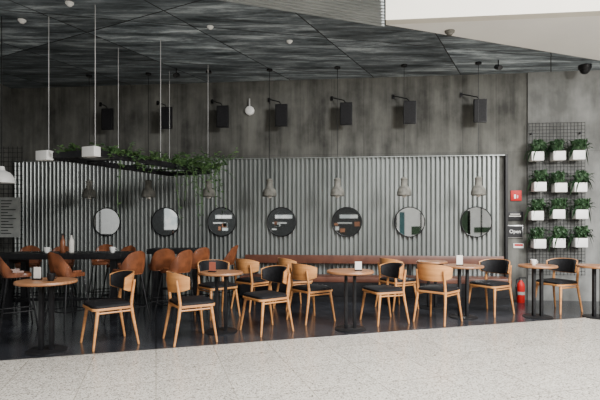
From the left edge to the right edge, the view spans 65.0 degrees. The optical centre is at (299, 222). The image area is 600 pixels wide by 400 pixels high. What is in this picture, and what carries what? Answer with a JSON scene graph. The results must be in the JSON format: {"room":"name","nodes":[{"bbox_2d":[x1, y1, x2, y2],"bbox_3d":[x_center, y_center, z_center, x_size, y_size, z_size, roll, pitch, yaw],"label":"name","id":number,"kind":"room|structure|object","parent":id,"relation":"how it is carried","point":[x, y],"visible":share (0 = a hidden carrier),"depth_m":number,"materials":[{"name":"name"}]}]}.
{"room":"eatery","nodes":[
{"label":"eatery","id":0,"kind":"room"},
{"bbox_2d":[0,84,10,294],"bbox_3d":[-5.750,-0.650,7.950,0.200,4.000,3.100,0,0,0],"label":"wall","id":1,"kind":"structure","parent":0,"point":[6,91],"depth_m":9.04,"materials":[{"name":"concrete"}]},
{"bbox_2d":[0,292,599,399],"bbox_3d":[-4.000,1.400,-1.850,40.000,0.100,24.300,0,0,0],"label":"floor","id":2,"kind":"structure","parent":0,"point":[551,359],"depth_m":4.80,"materials":[{"name":"stone"}]},
{"bbox_2d":[0,146,22,300],"bbox_3d":[-5.220,0.000,8.300,0.700,2.700,0.350,0,0,0],"label":"grid","id":3,"kind":"object","parent":2,"relation":"on","point":[10,211],"visible":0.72,"depth_m":8.27,"materials":[{"name":"black metal"}]},
{"bbox_2d":[0,257,37,331],"bbox_3d":[-3.702,0.859,6.103,0.497,0.986,0.440,0,0,-38],"label":"bar chair","id":4,"kind":"object","parent":2,"relation":"on","point":[6,272],"visible":0.99,"depth_m":5.99,"materials":[{"name":"black metal"}]},
{"bbox_2d":[2,271,31,277],"bbox_3d":[-3.680,0.670,6.120,0.319,0.050,0.336,0,0,-38],"label":"seat cushion","id":5,"kind":"object","parent":4,"relation":"on","point":[14,274],"depth_m":5.97,"materials":[{"name":"brown leather"}]},
{"bbox_2d":[12,245,44,306],"bbox_3d":[-4.311,0.859,7.476,0.440,0.986,0.497,0,0,-22],"label":"bar chair","id":6,"kind":"object","parent":2,"relation":"on","point":[32,263],"visible":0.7,"depth_m":7.55,"materials":[{"name":"brown leather"}]},
{"bbox_2d":[15,263,40,267],"bbox_3d":[-4.300,0.670,7.450,0.336,0.050,0.319,0,0,-22],"label":"seat cushion","id":7,"kind":"object","parent":6,"relation":"on","point":[17,265],"depth_m":7.34,"materials":[{"name":"brown leather"}]},
{"bbox_2d":[13,277,77,355],"bbox_3d":[-2.680,0.978,4.980,0.600,0.745,0.600,0,0,0],"label":"round table","id":8,"kind":"object","parent":2,"relation":"on","point":[41,350],"visible":0.99,"depth_m":4.96,"materials":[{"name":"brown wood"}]},
{"bbox_2d":[44,246,77,311],"bbox_3d":[-3.760,0.859,7.426,0.440,0.986,0.497,0,0,-22],"label":"bar chair","id":9,"kind":"object","parent":2,"relation":"on","point":[70,263],"visible":0.36,"depth_m":7.50,"materials":[{"name":"brown leather"}]},
{"bbox_2d":[0,251,133,320],"bbox_3d":[-3.350,0.887,6.800,1.700,0.925,0.600,0,0,-2],"label":"bar table","id":10,"kind":"object","parent":2,"relation":"on","point":[117,257],"visible":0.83,"depth_m":6.57,"materials":[{"name":"black metal"}]},
{"bbox_2d":[44,252,93,330],"bbox_3d":[-3.034,0.859,6.125,0.440,0.986,0.497,0,0,29],"label":"bar chair","id":11,"kind":"object","parent":2,"relation":"on","point":[57,264],"visible":0.8,"depth_m":5.96,"materials":[{"name":"brown leather"}]},
{"bbox_2d":[55,272,84,276],"bbox_3d":[-3.020,0.670,6.150,0.336,0.050,0.319,0,0,29],"label":"seat cushion","id":12,"kind":"object","parent":11,"relation":"on","point":[59,274],"depth_m":5.99,"materials":[{"name":"brown leather"}]},
{"bbox_2d":[88,244,112,296],"bbox_3d":[-3.306,0.859,7.928,0.440,0.986,0.497,0,0,-11],"label":"bar chair","id":13,"kind":"object","parent":2,"relation":"on","point":[105,247],"visible":0.57,"depth_m":8.00,"materials":[{"name":"black metal"}]},
{"bbox_2d":[80,270,139,351],"bbox_3d":[-2.134,0.951,5.293,0.515,0.802,0.532,0,0,-39],"label":"dining chair","id":14,"kind":"object","parent":2,"relation":"on","point":[124,279],"visible":1,"depth_m":5.24,"materials":[{"name":"brown wood"}]},
{"bbox_2d":[83,298,129,308],"bbox_3d":[-2.154,0.894,5.277,0.424,0.041,0.440,0,0,-39],"label":"seat cushion","id":15,"kind":"object","parent":14,"relation":"on","point":[108,303],"depth_m":5.17,"materials":[{"name":"black fabric"}]},
{"bbox_2d":[111,271,132,287],"bbox_3d":[-2.014,0.660,5.390,0.171,0.210,0.488,0,0,-39],"label":"cushion","id":16,"kind":"object","parent":14,"relation":"on","point":[119,279],"depth_m":5.49,"materials":[{"name":"black fabric"}]},
{"bbox_2d":[101,245,139,306],"bbox_3d":[-2.840,0.859,7.476,0.440,0.986,0.497,0,0,22],"label":"bar chair","id":17,"kind":"object","parent":2,"relation":"on","point":[127,248],"visible":0.27,"depth_m":7.53,"materials":[{"name":"black metal"}]},
{"bbox_2d":[103,251,150,323],"bbox_3d":[-2.316,0.859,6.364,0.497,0.986,0.440,0,0,34],"label":"bar chair","id":18,"kind":"object","parent":2,"relation":"on","point":[135,261],"visible":0.63,"depth_m":6.25,"materials":[{"name":"brown leather"}]},
{"bbox_2d":[143,249,175,317],"bbox_3d":[-2.046,0.859,6.975,0.440,0.986,0.497,0,0,-29],"label":"bar chair","id":19,"kind":"object","parent":2,"relation":"on","point":[161,258],"visible":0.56,"depth_m":6.80,"materials":[{"name":"black metal"}]},
{"bbox_2d":[146,248,201,305],"bbox_3d":[-2.050,0.887,7.900,0.900,0.925,0.500,0,0,-2],"label":"bar table","id":20,"kind":"object","parent":2,"relation":"on","point":[157,276],"visible":0.38,"depth_m":7.70,"materials":[{"name":"black metal"}]},
{"bbox_2d":[153,250,197,322],"bbox_3d":[-1.726,0.859,6.605,0.497,0.986,0.440,0,0,32],"label":"bar chair","id":21,"kind":"object","parent":2,"relation":"on","point":[182,263],"visible":0.88,"depth_m":6.48,"materials":[{"name":"black metal"}]},
{"bbox_2d":[162,271,217,346],"bbox_3d":[-1.278,0.951,5.440,0.515,0.802,0.532,0,0,-30],"label":"dining chair","id":22,"kind":"object","parent":2,"relation":"on","point":[178,283],"visible":1,"depth_m":5.27,"materials":[{"name":"beige wood"}]},
{"bbox_2d":[169,295,213,305],"bbox_3d":[-1.256,0.894,5.452,0.424,0.041,0.440,0,0,-30],"label":"seat cushion","id":23,"kind":"object","parent":22,"relation":"on","point":[198,300],"depth_m":5.33,"materials":[{"name":"black fabric"}]},
{"bbox_2d":[181,247,213,313],"bbox_3d":[-1.619,0.859,7.301,0.497,0.986,0.440,0,0,41],"label":"bar chair","id":24,"kind":"object","parent":2,"relation":"on","point":[203,253],"visible":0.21,"depth_m":7.13,"materials":[{"name":"black metal"}]},
{"bbox_2d":[194,260,240,319],"bbox_3d":[-1.213,0.951,6.866,0.532,0.802,0.515,0,0,-40],"label":"dining chair","id":25,"kind":"object","parent":2,"relation":"on","point":[203,265],"visible":0.7,"depth_m":6.85,"materials":[{"name":"brown wood"}]},
{"bbox_2d":[199,260,227,270],"bbox_3d":[-1.312,0.660,6.984,0.488,0.210,0.171,0,0,-40],"label":"cushion","id":26,"kind":"object","parent":25,"relation":"on","point":[203,264],"depth_m":7.06,"materials":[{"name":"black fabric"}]},
{"bbox_2d":[199,281,236,288],"bbox_3d":[-1.197,0.894,6.846,0.440,0.041,0.424,0,0,-40],"label":"seat cushion","id":27,"kind":"object","parent":25,"relation":"on","point":[207,285],"depth_m":6.74,"materials":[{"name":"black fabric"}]},
{"bbox_2d":[199,270,242,334],"bbox_3d":[-0.980,0.978,5.860,0.540,0.745,0.540,0,0,0],"label":"round table","id":28,"kind":"object","parent":2,"relation":"on","point":[225,330],"visible":0.94,"depth_m":5.83,"materials":[{"name":"brown wood"}]},
{"bbox_2d":[207,245,238,305],"bbox_3d":[-1.262,0.859,7.864,0.497,0.986,0.440,0,0,11],"label":"bar chair","id":29,"kind":"object","parent":2,"relation":"on","point":[230,257],"visible":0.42,"depth_m":7.72,"materials":[{"name":"black metal"}]},
{"bbox_2d":[230,258,273,312],"bbox_3d":[-0.754,0.951,7.436,0.532,0.802,0.515,0,0,45],"label":"dining chair","id":30,"kind":"object","parent":2,"relation":"on","point":[245,265],"visible":0.8,"depth_m":7.23,"materials":[{"name":"brown wood"}]},
{"bbox_2d":[236,276,266,282],"bbox_3d":[-0.737,0.894,7.454,0.424,0.041,0.440,0,0,-45],"label":"seat cushion","id":31,"kind":"object","parent":30,"relation":"on","point":[255,279],"depth_m":7.31,"materials":[{"name":"black fabric"}]},
{"bbox_2d":[239,265,293,336],"bbox_3d":[-0.414,0.951,5.913,0.515,0.802,0.532,0,0,-38],"label":"dining chair","id":32,"kind":"object","parent":2,"relation":"on","point":[275,273],"visible":1,"depth_m":5.86,"materials":[{"name":"beige wood"}]},
{"bbox_2d":[243,290,286,299],"bbox_3d":[-0.434,0.894,5.897,0.424,0.041,0.440,0,0,-38],"label":"seat cushion","id":33,"kind":"object","parent":32,"relation":"on","point":[264,294],"depth_m":5.78,"materials":[{"name":"black fabric"}]},
{"bbox_2d":[262,266,286,282],"bbox_3d":[-0.292,0.660,6.007,0.171,0.210,0.488,0,0,-38],"label":"cushion","id":34,"kind":"object","parent":32,"relation":"on","point":[278,274],"depth_m":6.10,"materials":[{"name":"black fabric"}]},
{"bbox_2d":[0,317,585,360],"bbox_3d":[0.500,1.359,5.650,19.844,0.023,0.023,0,0,-17],"label":"trim","id":35,"kind":"structure","parent":2,"relation":"on","point":[581,317],"depth_m":5.40,"materials":[{"name":"metal"}]},
{"bbox_2d":[274,257,312,310],"bbox_3d":[-0.098,0.951,7.571,0.515,0.802,0.532,0,0,-27],"label":"dining chair","id":36,"kind":"object","parent":2,"relation":"on","point":[281,261],"visible":0.46,"depth_m":7.36,"materials":[{"name":"brown wood"}]},
{"bbox_2d":[286,263,335,324],"bbox_3d":[0.143,0.951,6.538,0.515,0.802,0.532,0,0,-35],"label":"dining chair","id":37,"kind":"object","parent":2,"relation":"on","point":[302,272],"visible":1,"depth_m":6.37,"materials":[{"name":"brown wood"}]},
{"bbox_2d":[292,284,331,291],"bbox_3d":[0.164,0.894,6.553,0.424,0.041,0.440,0,0,-35],"label":"seat cushion","id":38,"kind":"object","parent":37,"relation":"on","point":[313,287],"depth_m":6.43,"materials":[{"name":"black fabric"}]},
{"bbox_2d":[327,268,373,332],"bbox_3d":[0.640,0.978,6.000,0.600,0.745,0.600,0,0,0],"label":"round table","id":39,"kind":"object","parent":2,"relation":"on","point":[346,272],"visible":0.98,"depth_m":5.97,"materials":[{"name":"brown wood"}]},
{"bbox_2d":[240,254,511,304],"bbox_3d":[1.240,0.963,8.177,4.550,0.775,0.455,0,0,6],"label":"banquette","id":40,"kind":"object","parent":2,"relation":"on","point":[336,282],"visible":0.6,"depth_m":8.04,"materials":[{"name":"brown leather"}]},
{"bbox_2d":[240,273,511,283],"bbox_3d":[1.240,0.965,8.174,4.550,0.090,0.450,0,0,6],"label":"seat cushion","id":41,"kind":"object","parent":40,"relation":"on","point":[321,278],"depth_m":8.00,"materials":[{"name":"brown leather"}]},
{"bbox_2d":[360,262,409,326],"bbox_3d":[1.159,0.951,6.457,0.515,0.802,0.532,0,0,-21],"label":"dining chair","id":42,"kind":"object","parent":2,"relation":"on","point":[390,269],"visible":1,"depth_m":6.37,"materials":[{"name":"beige wood"}]},
{"bbox_2d":[363,285,402,292],"bbox_3d":[1.135,0.894,6.448,0.424,0.041,0.440,0,0,-21],"label":"seat cushion","id":43,"kind":"object","parent":42,"relation":"on","point":[370,288],"depth_m":6.30,"materials":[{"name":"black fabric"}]},
{"bbox_2d":[381,263,402,278],"bbox_3d":[1.303,0.660,6.513,0.171,0.210,0.488,0,0,-21],"label":"cushion","id":44,"kind":"object","parent":42,"relation":"on","point":[393,270],"depth_m":6.61,"materials":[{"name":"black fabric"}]},
{"bbox_2d":[375,258,418,311],"bbox_3d":[1.532,0.951,7.491,0.515,0.802,0.532,0,0,-27],"label":"dining chair","id":45,"kind":"object","parent":2,"relation":"on","point":[382,280],"visible":0.52,"depth_m":7.36,"materials":[{"name":"brown wood"}]},
{"bbox_2d":[380,277,415,282],"bbox_3d":[1.554,0.894,7.502,0.424,0.041,0.440,0,0,-27],"label":"seat cushion","id":46,"kind":"object","parent":45,"relation":"on","point":[382,279],"depth_m":7.35,"materials":[{"name":"black fabric"}]},
{"bbox_2d":[416,260,447,309],"bbox_3d":[2.100,0.978,7.500,0.480,0.745,0.480,0,0,0],"label":"round table","id":47,"kind":"object","parent":2,"relation":"on","point":[435,306],"visible":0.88,"depth_m":7.48,"materials":[{"name":"brown wood"}]},
{"bbox_2d":[413,264,462,326],"bbox_3d":[1.886,0.951,6.465,0.532,0.802,0.515,0,0,44],"label":"dining chair","id":48,"kind":"object","parent":2,"relation":"on","point":[427,272],"visible":1,"depth_m":6.30,"materials":[{"name":"beige wood"}]},
{"bbox_2d":[418,284,458,291],"bbox_3d":[1.903,0.894,6.484,0.440,0.041,0.424,0,0,44],"label":"seat cushion","id":49,"kind":"object","parent":48,"relation":"on","point":[431,287],"depth_m":6.38,"materials":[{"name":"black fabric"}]},
{"bbox_2d":[443,264,483,319],"bbox_3d":[2.340,0.978,6.750,0.560,0.745,0.560,0,0,0],"label":"round table","id":50,"kind":"object","parent":2,"relation":"on","point":[466,316],"visible":0.91,"depth_m":6.72,"materials":[{"name":"brown wood"}]},
{"bbox_2d":[469,259,514,317],"bbox_3d":[2.857,0.951,7.061,0.515,0.802,0.532,0,0,-33],"label":"dining chair","id":51,"kind":"object","parent":2,"relation":"on","point":[498,266],"visible":0.98,"depth_m":7.04,"materials":[{"name":"brown wood"}]},
{"bbox_2d":[470,279,509,286],"bbox_3d":[2.836,0.894,7.047,0.424,0.041,0.440,0,0,-33],"label":"seat cushion","id":52,"kind":"object","parent":51,"relation":"on","point":[478,283],"depth_m":6.92,"materials":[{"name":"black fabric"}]},
{"bbox_2d":[480,259,508,273],"bbox_3d":[2.987,0.660,7.145,0.171,0.210,0.488,0,0,-33],"label":"cushion","id":53,"kind":"object","parent":51,"relation":"on","point":[498,266],"depth_m":7.21,"materials":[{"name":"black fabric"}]},
{"bbox_2d":[515,277,525,302],"bbox_3d":[3.725,1.135,7.980,0.199,0.430,0.131,0,0,0],"label":"fire extinguisher","id":54,"kind":"object","parent":2,"relation":"on","point":[520,287],"visible":1,"depth_m":7.93,"materials":[{"name":"red metal"}]},
{"bbox_2d":[518,264,557,319],"bbox_3d":[3.420,0.978,6.780,0.520,0.745,0.520,0,0,0],"label":"round table","id":55,"kind":"object","parent":2,"relation":"on","point":[541,267],"visible":0.98,"depth_m":6.76,"materials":[{"name":"brown wood"}]},
{"bbox_2d":[536,258,582,314],"bbox_3d":[3.969,0.951,7.258,0.515,0.802,0.532,0,0,-24],"label":"dining chair","id":56,"kind":"object","parent":2,"relation":"on","point":[568,265],"visible":0.96,"depth_m":7.19,"materials":[{"name":"brown wood"}]},
{"bbox_2d":[536,278,576,284],"bbox_3d":[3.945,0.894,7.248,0.424,0.041,0.440,0,0,-23],"label":"seat cushion","id":57,"kind":"object","parent":56,"relation":"on","point":[547,281],"depth_m":7.12,"materials":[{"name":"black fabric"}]},
{"bbox_2d":[548,258,576,272],"bbox_3d":[4.111,0.660,7.320,0.171,0.210,0.488,0,0,-23],"label":"cushion","id":58,"kind":"object","parent":56,"relation":"on","point":[568,265],"depth_m":7.37,"materials":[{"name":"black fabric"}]},
{"bbox_2d":[576,264,599,319],"bbox_3d":[4.270,0.978,6.750,0.540,0.745,0.540,0,0,0],"label":"round table","id":59,"kind":"object","parent":2,"relation":"on","point":[593,267],"visible":1,"depth_m":6.73,"materials":[{"name":"brown wood"}]},
{"bbox_2d":[0,0,599,88],"bbox_3d":[1.400,-2.630,6.000,15.200,0.001,7.200,0,0,0],"label":"ceiling","id":60,"kind":"structure","parent":0,"point":[244,41],"depth_m":7.10,"materials":[{"name":"grey concrete"}]},
{"bbox_2d":[0,16,15,183],"bbox_3d":[-3.800,-1.570,6.000,0.304,2.120,0.304,0,0,0],"label":"pendant lamp","id":61,"kind":"object","parent":60,"relation":"hanging from","point":[6,177],"visible":1,"depth_m":6.00,"materials":[{"name":"white metal"}]},
{"bbox_2d":[82,74,96,198],"bbox_3d":[-3.750,-1.525,8.380,0.240,2.210,0.240,0,0,0],"label":"pendant lamp","id":62,"kind":"object","parent":60,"relation":"hanging from","point":[88,192],"visible":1,"depth_m":8.33,"materials":[{"name":"concrete"}]},
{"bbox_2d":[36,5,242,223],"bbox_3d":[-2.060,-1.288,6.945,1.806,2.684,2.898,0,0,18],"label":"planter","id":63,"kind":"object","parent":60,"relation":"hanging from","point":[71,155],"visible":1,"depth_m":6.75,"materials":[{"name":"black metal"}]},
{"bbox_2d":[141,72,155,198],"bbox_3d":[-2.660,-1.525,8.266,0.240,2.210,0.240,0,0,0],"label":"pendant lamp","id":64,"kind":"object","parent":60,"relation":"hanging from","point":[148,192],"visible":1,"depth_m":8.23,"materials":[{"name":"concrete"}]},
{"bbox_2d":[203,70,215,198],"bbox_3d":[-1.580,-1.525,8.158,0.240,2.210,0.240,0,0,0],"label":"pendant lamp","id":65,"kind":"object","parent":60,"relation":"hanging from","point":[208,187],"visible":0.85,"depth_m":8.10,"materials":[{"name":"concrete"}]},
{"bbox_2d":[263,68,276,197],"bbox_3d":[-0.520,-1.525,8.052,0.240,2.210,0.240,0,0,0],"label":"pendant lamp","id":66,"kind":"object","parent":60,"relation":"hanging from","point":[269,191],"visible":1,"depth_m":8.01,"materials":[{"name":"concrete"}]},
{"bbox_2d":[330,66,343,197],"bbox_3d":[0.630,-1.525,7.937,0.240,2.210,0.240,0,0,0],"label":"pendant lamp","id":67,"kind":"object","parent":60,"relation":"hanging from","point":[337,191],"visible":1,"depth_m":7.90,"materials":[{"name":"concrete"}]},
{"bbox_2d":[397,64,411,197],"bbox_3d":[1.730,-1.525,7.827,0.240,2.210,0.240,0,0,0],"label":"pendant lamp","id":68,"kind":"object","parent":60,"relation":"hanging from","point":[403,190],"visible":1,"depth_m":7.77,"materials":[{"name":"concrete"}]},
{"bbox_2d":[471,61,485,196],"bbox_3d":[2.920,-1.525,7.708,0.240,2.210,0.240,0,0,0],"label":"pendant lamp","id":69,"kind":"object","parent":60,"relation":"hanging from","point":[478,190],"visible":1,"depth_m":7.68,"materials":[{"name":"concrete"}]},
{"bbox_2d":[219,0,383,26],"bbox_3d":[-0.743,-2.604,4.535,4.636,0.040,1.913,0,0,-20],"label":"ceiling","id":70,"kind":"structure","parent":0,"point":[371,12],"depth_m":5.67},
{"bbox_2d":[11,70,599,300],"bbox_3d":[1.558,-0.940,8.580,14.974,4.580,0.230,0,0,6],"label":"wall","id":71,"kind":"structure","parent":0,"point":[444,126],"depth_m":8.52,"materials":[{"name":"concrete"}]},
{"bbox_2d":[99,102,113,129],"bbox_3d":[-3.659,-2.020,8.880,0.393,0.580,0.270,0,0,6],"label":"wall speaker","id":72,"kind":"object","parent":71,"relation":"attached to","point":[107,114],"visible":1,"depth_m":8.74,"materials":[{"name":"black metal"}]},
{"bbox_2d":[102,109,111,128],"bbox_3d":[-3.587,-1.930,8.741,0.190,0.360,0.008,0,0,6],"label":"grille","id":73,"kind":"object","parent":72,"relation":"attached to","point":[106,113],"depth_m":8.74,"materials":[{"name":"black fabric"}]},
{"bbox_2d":[157,101,172,128],"bbox_3d":[-2.558,-2.020,8.735,0.469,0.580,0.152,0,0,38],"label":"wall speaker","id":74,"kind":"object","parent":71,"relation":"attached to","point":[164,110],"visible":0.89,"depth_m":8.63,"materials":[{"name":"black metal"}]},
{"bbox_2d":[161,108,170,127],"bbox_3d":[-2.457,-1.930,8.628,0.190,0.360,0.008,0,0,6],"label":"grille","id":75,"kind":"object","parent":74,"relation":"attached to","point":[164,111],"depth_m":8.63,"materials":[{"name":"black fabric"}]},
{"bbox_2d":[211,99,228,127],"bbox_3d":[-1.479,-2.020,8.662,0.393,0.580,0.270,0,0,6],"label":"wall speaker","id":76,"kind":"object","parent":71,"relation":"attached to","point":[222,111],"visible":1,"depth_m":8.52,"materials":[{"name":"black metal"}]},
{"bbox_2d":[217,106,226,125],"bbox_3d":[-1.407,-1.930,8.523,0.190,0.360,0.008,0,0,6],"label":"grille","id":77,"kind":"object","parent":76,"relation":"attached to","point":[221,110],"depth_m":8.52,"materials":[{"name":"black fabric"}]},
{"bbox_2d":[14,156,498,295],"bbox_3d":[-1.039,0.085,8.715,9.120,2.530,0.055,0,0,6],"label":"cladding","id":78,"kind":"object","parent":71,"relation":"attached to","point":[53,205],"visible":0.69,"depth_m":8.67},
{"bbox_2d":[93,208,119,235],"bbox_3d":[-3.668,-0.020,8.936,0.544,0.544,0.020,0,0,6],"label":"wall mirror","id":79,"kind":"object","parent":78,"relation":"attached to","point":[106,221],"visible":1,"depth_m":8.93,"materials":[{"name":"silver metal"}]},
{"bbox_2d":[152,207,179,235],"bbox_3d":[-2.518,-0.020,8.821,0.544,0.544,0.020,0,0,6],"label":"wall mirror","id":80,"kind":"object","parent":78,"relation":"attached to","point":[165,221],"visible":1,"depth_m":8.82,"materials":[{"name":"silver metal"}]},
{"bbox_2d":[207,207,235,236],"bbox_3d":[-1.448,-0.020,8.714,0.544,0.544,0.020,0,0,6],"label":"wall mirror","id":81,"kind":"object","parent":78,"relation":"attached to","point":[221,223],"visible":1,"depth_m":8.71,"materials":[{"name":"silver metal"}]},
{"bbox_2d":[267,207,295,236],"bbox_3d":[-0.338,-0.020,8.603,0.544,0.544,0.020,0,0,6],"label":"wall mirror","id":82,"kind":"object","parent":78,"relation":"attached to","point":[281,221],"visible":1,"depth_m":8.60,"materials":[{"name":"black metal"}]},
{"bbox_2d":[332,207,361,236],"bbox_3d":[0.847,-0.020,8.485,0.544,0.544,0.020,0,0,6],"label":"wall mirror","id":83,"kind":"object","parent":78,"relation":"attached to","point":[346,221],"visible":1,"depth_m":8.48,"materials":[{"name":"black metal"}]},
{"bbox_2d":[394,207,424,236],"bbox_3d":[1.949,-0.020,8.375,0.544,0.544,0.020,0,0,6],"label":"wall mirror","id":84,"kind":"object","parent":78,"relation":"attached to","point":[408,221],"visible":1,"depth_m":8.37,"materials":[{"name":"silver metal"}]},
{"bbox_2d":[460,206,491,236],"bbox_3d":[3.092,-0.020,8.260,0.544,0.544,0.020,0,0,6],"label":"wall mirror","id":85,"kind":"object","parent":78,"relation":"attached to","point":[476,221],"visible":1,"depth_m":8.26,"materials":[{"name":"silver metal"}]},
{"bbox_2d":[15,155,504,161],"bbox_3d":[-0.999,-1.185,8.710,9.200,0.012,0.082,0,0,6],"label":"trim","id":86,"kind":"structure","parent":71,"relation":"attached to","point":[447,155],"depth_m":8.51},
{"bbox_2d":[268,98,287,126],"bbox_3d":[-0.438,-2.020,8.523,0.469,0.580,0.152,0,0,38],"label":"wall speaker","id":87,"kind":"object","parent":71,"relation":"attached to","point":[281,110],"visible":0.86,"depth_m":8.42,"materials":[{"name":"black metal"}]},
{"bbox_2d":[276,105,285,124],"bbox_3d":[-0.337,-1.930,8.416,0.190,0.360,0.008,0,0,6],"label":"grille","id":88,"kind":"object","parent":87,"relation":"attached to","point":[280,109],"depth_m":8.41,"materials":[{"name":"black fabric"}]},
{"bbox_2d":[331,96,351,124],"bbox_3d":[0.712,-2.020,8.408,0.469,0.580,0.152,0,0,38],"label":"wall speaker","id":89,"kind":"object","parent":71,"relation":"attached to","point":[345,107],"visible":1,"depth_m":8.30,"materials":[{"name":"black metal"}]},
{"bbox_2d":[341,103,351,123],"bbox_3d":[0.814,-1.930,8.301,0.190,0.360,0.008,0,0,6],"label":"grille","id":90,"kind":"object","parent":89,"relation":"attached to","point":[346,108],"depth_m":8.30,"materials":[{"name":"black fabric"}]},
{"bbox_2d":[392,94,415,123],"bbox_3d":[1.812,-2.020,8.298,0.469,0.580,0.152,0,0,38],"label":"wall speaker","id":91,"kind":"object","parent":71,"relation":"attached to","point":[409,107],"visible":1,"depth_m":8.19,"materials":[{"name":"black metal"}]},
{"bbox_2d":[404,101,415,122],"bbox_3d":[1.913,-1.930,8.191,0.190,0.360,0.008,0,0,6],"label":"grille","id":92,"kind":"object","parent":91,"relation":"attached to","point":[409,106],"depth_m":8.19,"materials":[{"name":"black fabric"}]},
{"bbox_2d":[460,93,486,122],"bbox_3d":[2.992,-2.020,8.180,0.469,0.580,0.152,0,0,38],"label":"wall speaker","id":93,"kind":"object","parent":71,"relation":"attached to","point":[482,102],"visible":0.98,"depth_m":8.07,"materials":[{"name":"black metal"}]},
{"bbox_2d":[475,100,485,120],"bbox_3d":[3.094,-1.930,8.073,0.190,0.360,0.008,0,0,6],"label":"grille","id":94,"kind":"object","parent":93,"relation":"attached to","point":[482,103],"depth_m":8.07,"materials":[{"name":"black metal"}]},
{"bbox_2d":[504,154,507,277],"bbox_3d":[3.608,0.080,8.249,0.040,2.550,0.090,0,0,6],"label":"trim","id":95,"kind":"structure","parent":71,"relation":"attached to","point":[506,155],"depth_m":8.21,"materials":[{"name":"black metal"}]},
{"bbox_2d":[508,225,522,237],"bbox_3d":[3.769,0.150,8.261,0.270,0.220,0.023,0,0,6],"label":"shop sign","id":96,"kind":"object","parent":71,"relation":"attached to","point":[514,231],"visible":1,"depth_m":8.25,"materials":[{"name":"metal"}]},
{"bbox_2d":[508,212,522,220],"bbox_3d":[3.769,-0.120,8.262,0.270,0.160,0.021,0,0,6],"label":"sign","id":97,"kind":"object","parent":71,"relation":"attached to","point":[512,216],"visible":1,"depth_m":8.25,"materials":[{"name":"black metal"}]},
{"bbox_2d":[528,122,584,275],"bbox_3d":[4.423,-0.415,8.135,0.930,2.630,0.064,0,0,6],"label":"trellis","id":98,"kind":"object","parent":71,"relation":"attached to","point":[539,126],"visible":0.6,"depth_m":8.11,"materials":[{"name":"black metal"}]},
{"bbox_2d":[523,227,548,247],"bbox_3d":[4.045,0.270,8.020,0.439,0.415,0.209,0,0,6],"label":"potted plant","id":99,"kind":"object","parent":98,"relation":"hanging from","point":[537,241],"visible":1,"depth_m":7.97,"materials":[{"name":"green plant"}]},
{"bbox_2d":[523,139,551,164],"bbox_3d":[4.048,-1.191,8.020,0.475,0.484,0.207,0,0,6],"label":"potted plant","id":100,"kind":"object","parent":98,"relation":"hanging from","point":[538,148],"visible":1,"depth_m":7.97,"materials":[{"name":"green plant"}]},
{"bbox_2d":[524,198,550,221],"bbox_3d":[4.042,-0.202,8.023,0.474,0.443,0.204,0,0,6],"label":"potted plant","id":101,"kind":"object","parent":98,"relation":"hanging from","point":[537,207],"visible":1,"depth_m":7.98,"materials":[{"name":"green plant"}]},
{"bbox_2d":[526,169,551,194],"bbox_3d":[4.087,-0.693,8.018,0.474,0.443,0.204,0,0,6],"label":"potted plant","id":102,"kind":"object","parent":98,"relation":"hanging from","point":[539,184],"visible":1,"depth_m":7.97,"materials":[{"name":"green plant"}]},
{"bbox_2d":[545,139,569,160],"bbox_3d":[4.361,-1.219,7.988,0.439,0.415,0.209,0,0,6],"label":"potted plant","id":103,"kind":"object","parent":98,"relation":"hanging from","point":[557,153],"visible":0.99,"depth_m":7.94,"materials":[{"name":"green plant"}]},
{"bbox_2d":[546,171,569,192],"bbox_3d":[4.383,-0.681,7.986,0.439,0.415,0.209,0,0,6],"label":"potted plant","id":104,"kind":"object","parent":98,"relation":"hanging from","point":[558,185],"visible":0.98,"depth_m":7.94,"materials":[{"name":"green plant"}]},
{"bbox_2d":[546,225,573,251],"bbox_3d":[4.393,0.284,7.986,0.475,0.484,0.207,0,0,6],"label":"potted plant","id":105,"kind":"object","parent":98,"relation":"hanging from","point":[559,240],"visible":1,"depth_m":7.94,"materials":[{"name":"green plant"}]},
{"bbox_2d":[546,198,573,220],"bbox_3d":[4.404,-0.206,7.983,0.443,0.450,0.212,0,0,6],"label":"potted plant","id":106,"kind":"object","parent":98,"relation":"hanging from","point":[558,210],"visible":1,"depth_m":7.94,"materials":[{"name":"green plant"}]},
{"bbox_2d":[566,138,593,161],"bbox_3d":[4.725,-1.200,7.950,0.443,0.450,0.212,0,0,6],"label":"potted plant","id":107,"kind":"object","parent":98,"relation":"hanging from","point":[578,152],"visible":1,"depth_m":7.91,"materials":[{"name":"green plant"}]},
{"bbox_2d":[567,170,594,197],"bbox_3d":[4.737,-0.656,7.952,0.475,0.484,0.207,0,0,6],"label":"potted plant","id":108,"kind":"object","parent":98,"relation":"hanging from","point":[581,178],"visible":1,"depth_m":7.91,"materials":[{"name":"green plant"}]},
{"bbox_2d":[567,225,594,250],"bbox_3d":[4.745,0.255,7.952,0.474,0.443,0.204,0,0,6],"label":"potted plant","id":109,"kind":"object","parent":98,"relation":"hanging from","point":[580,239],"visible":1,"depth_m":7.90,"materials":[{"name":"green plant"}]},
{"bbox_2d":[568,198,594,220],"bbox_3d":[4.771,-0.203,7.946,0.443,0.450,0.212,0,0,6],"label":"potted plant","id":110,"kind":"object","parent":98,"relation":"hanging from","point":[581,210],"visible":1,"depth_m":7.90,"materials":[{"name":"green plant"}]},
{"bbox_2d":[386,0,599,24],"bbox_3d":[5.063,-3.830,5.776,7.930,2.400,0.152,0,0,6],"label":"wall","id":111,"kind":"structure","parent":0,"point":[397,11],"depth_m":6.00,"materials":[{"name":"beige paint"}]},
{"bbox_2d":[390,16,599,59],"bbox_3d":[5.070,-2.730,6.675,7.860,0.200,2.450,0,0,0],"label":"ceiling","id":112,"kind":"structure","parent":0,"point":[572,36],"depth_m":6.50,"materials":[{"name":"white paint"}]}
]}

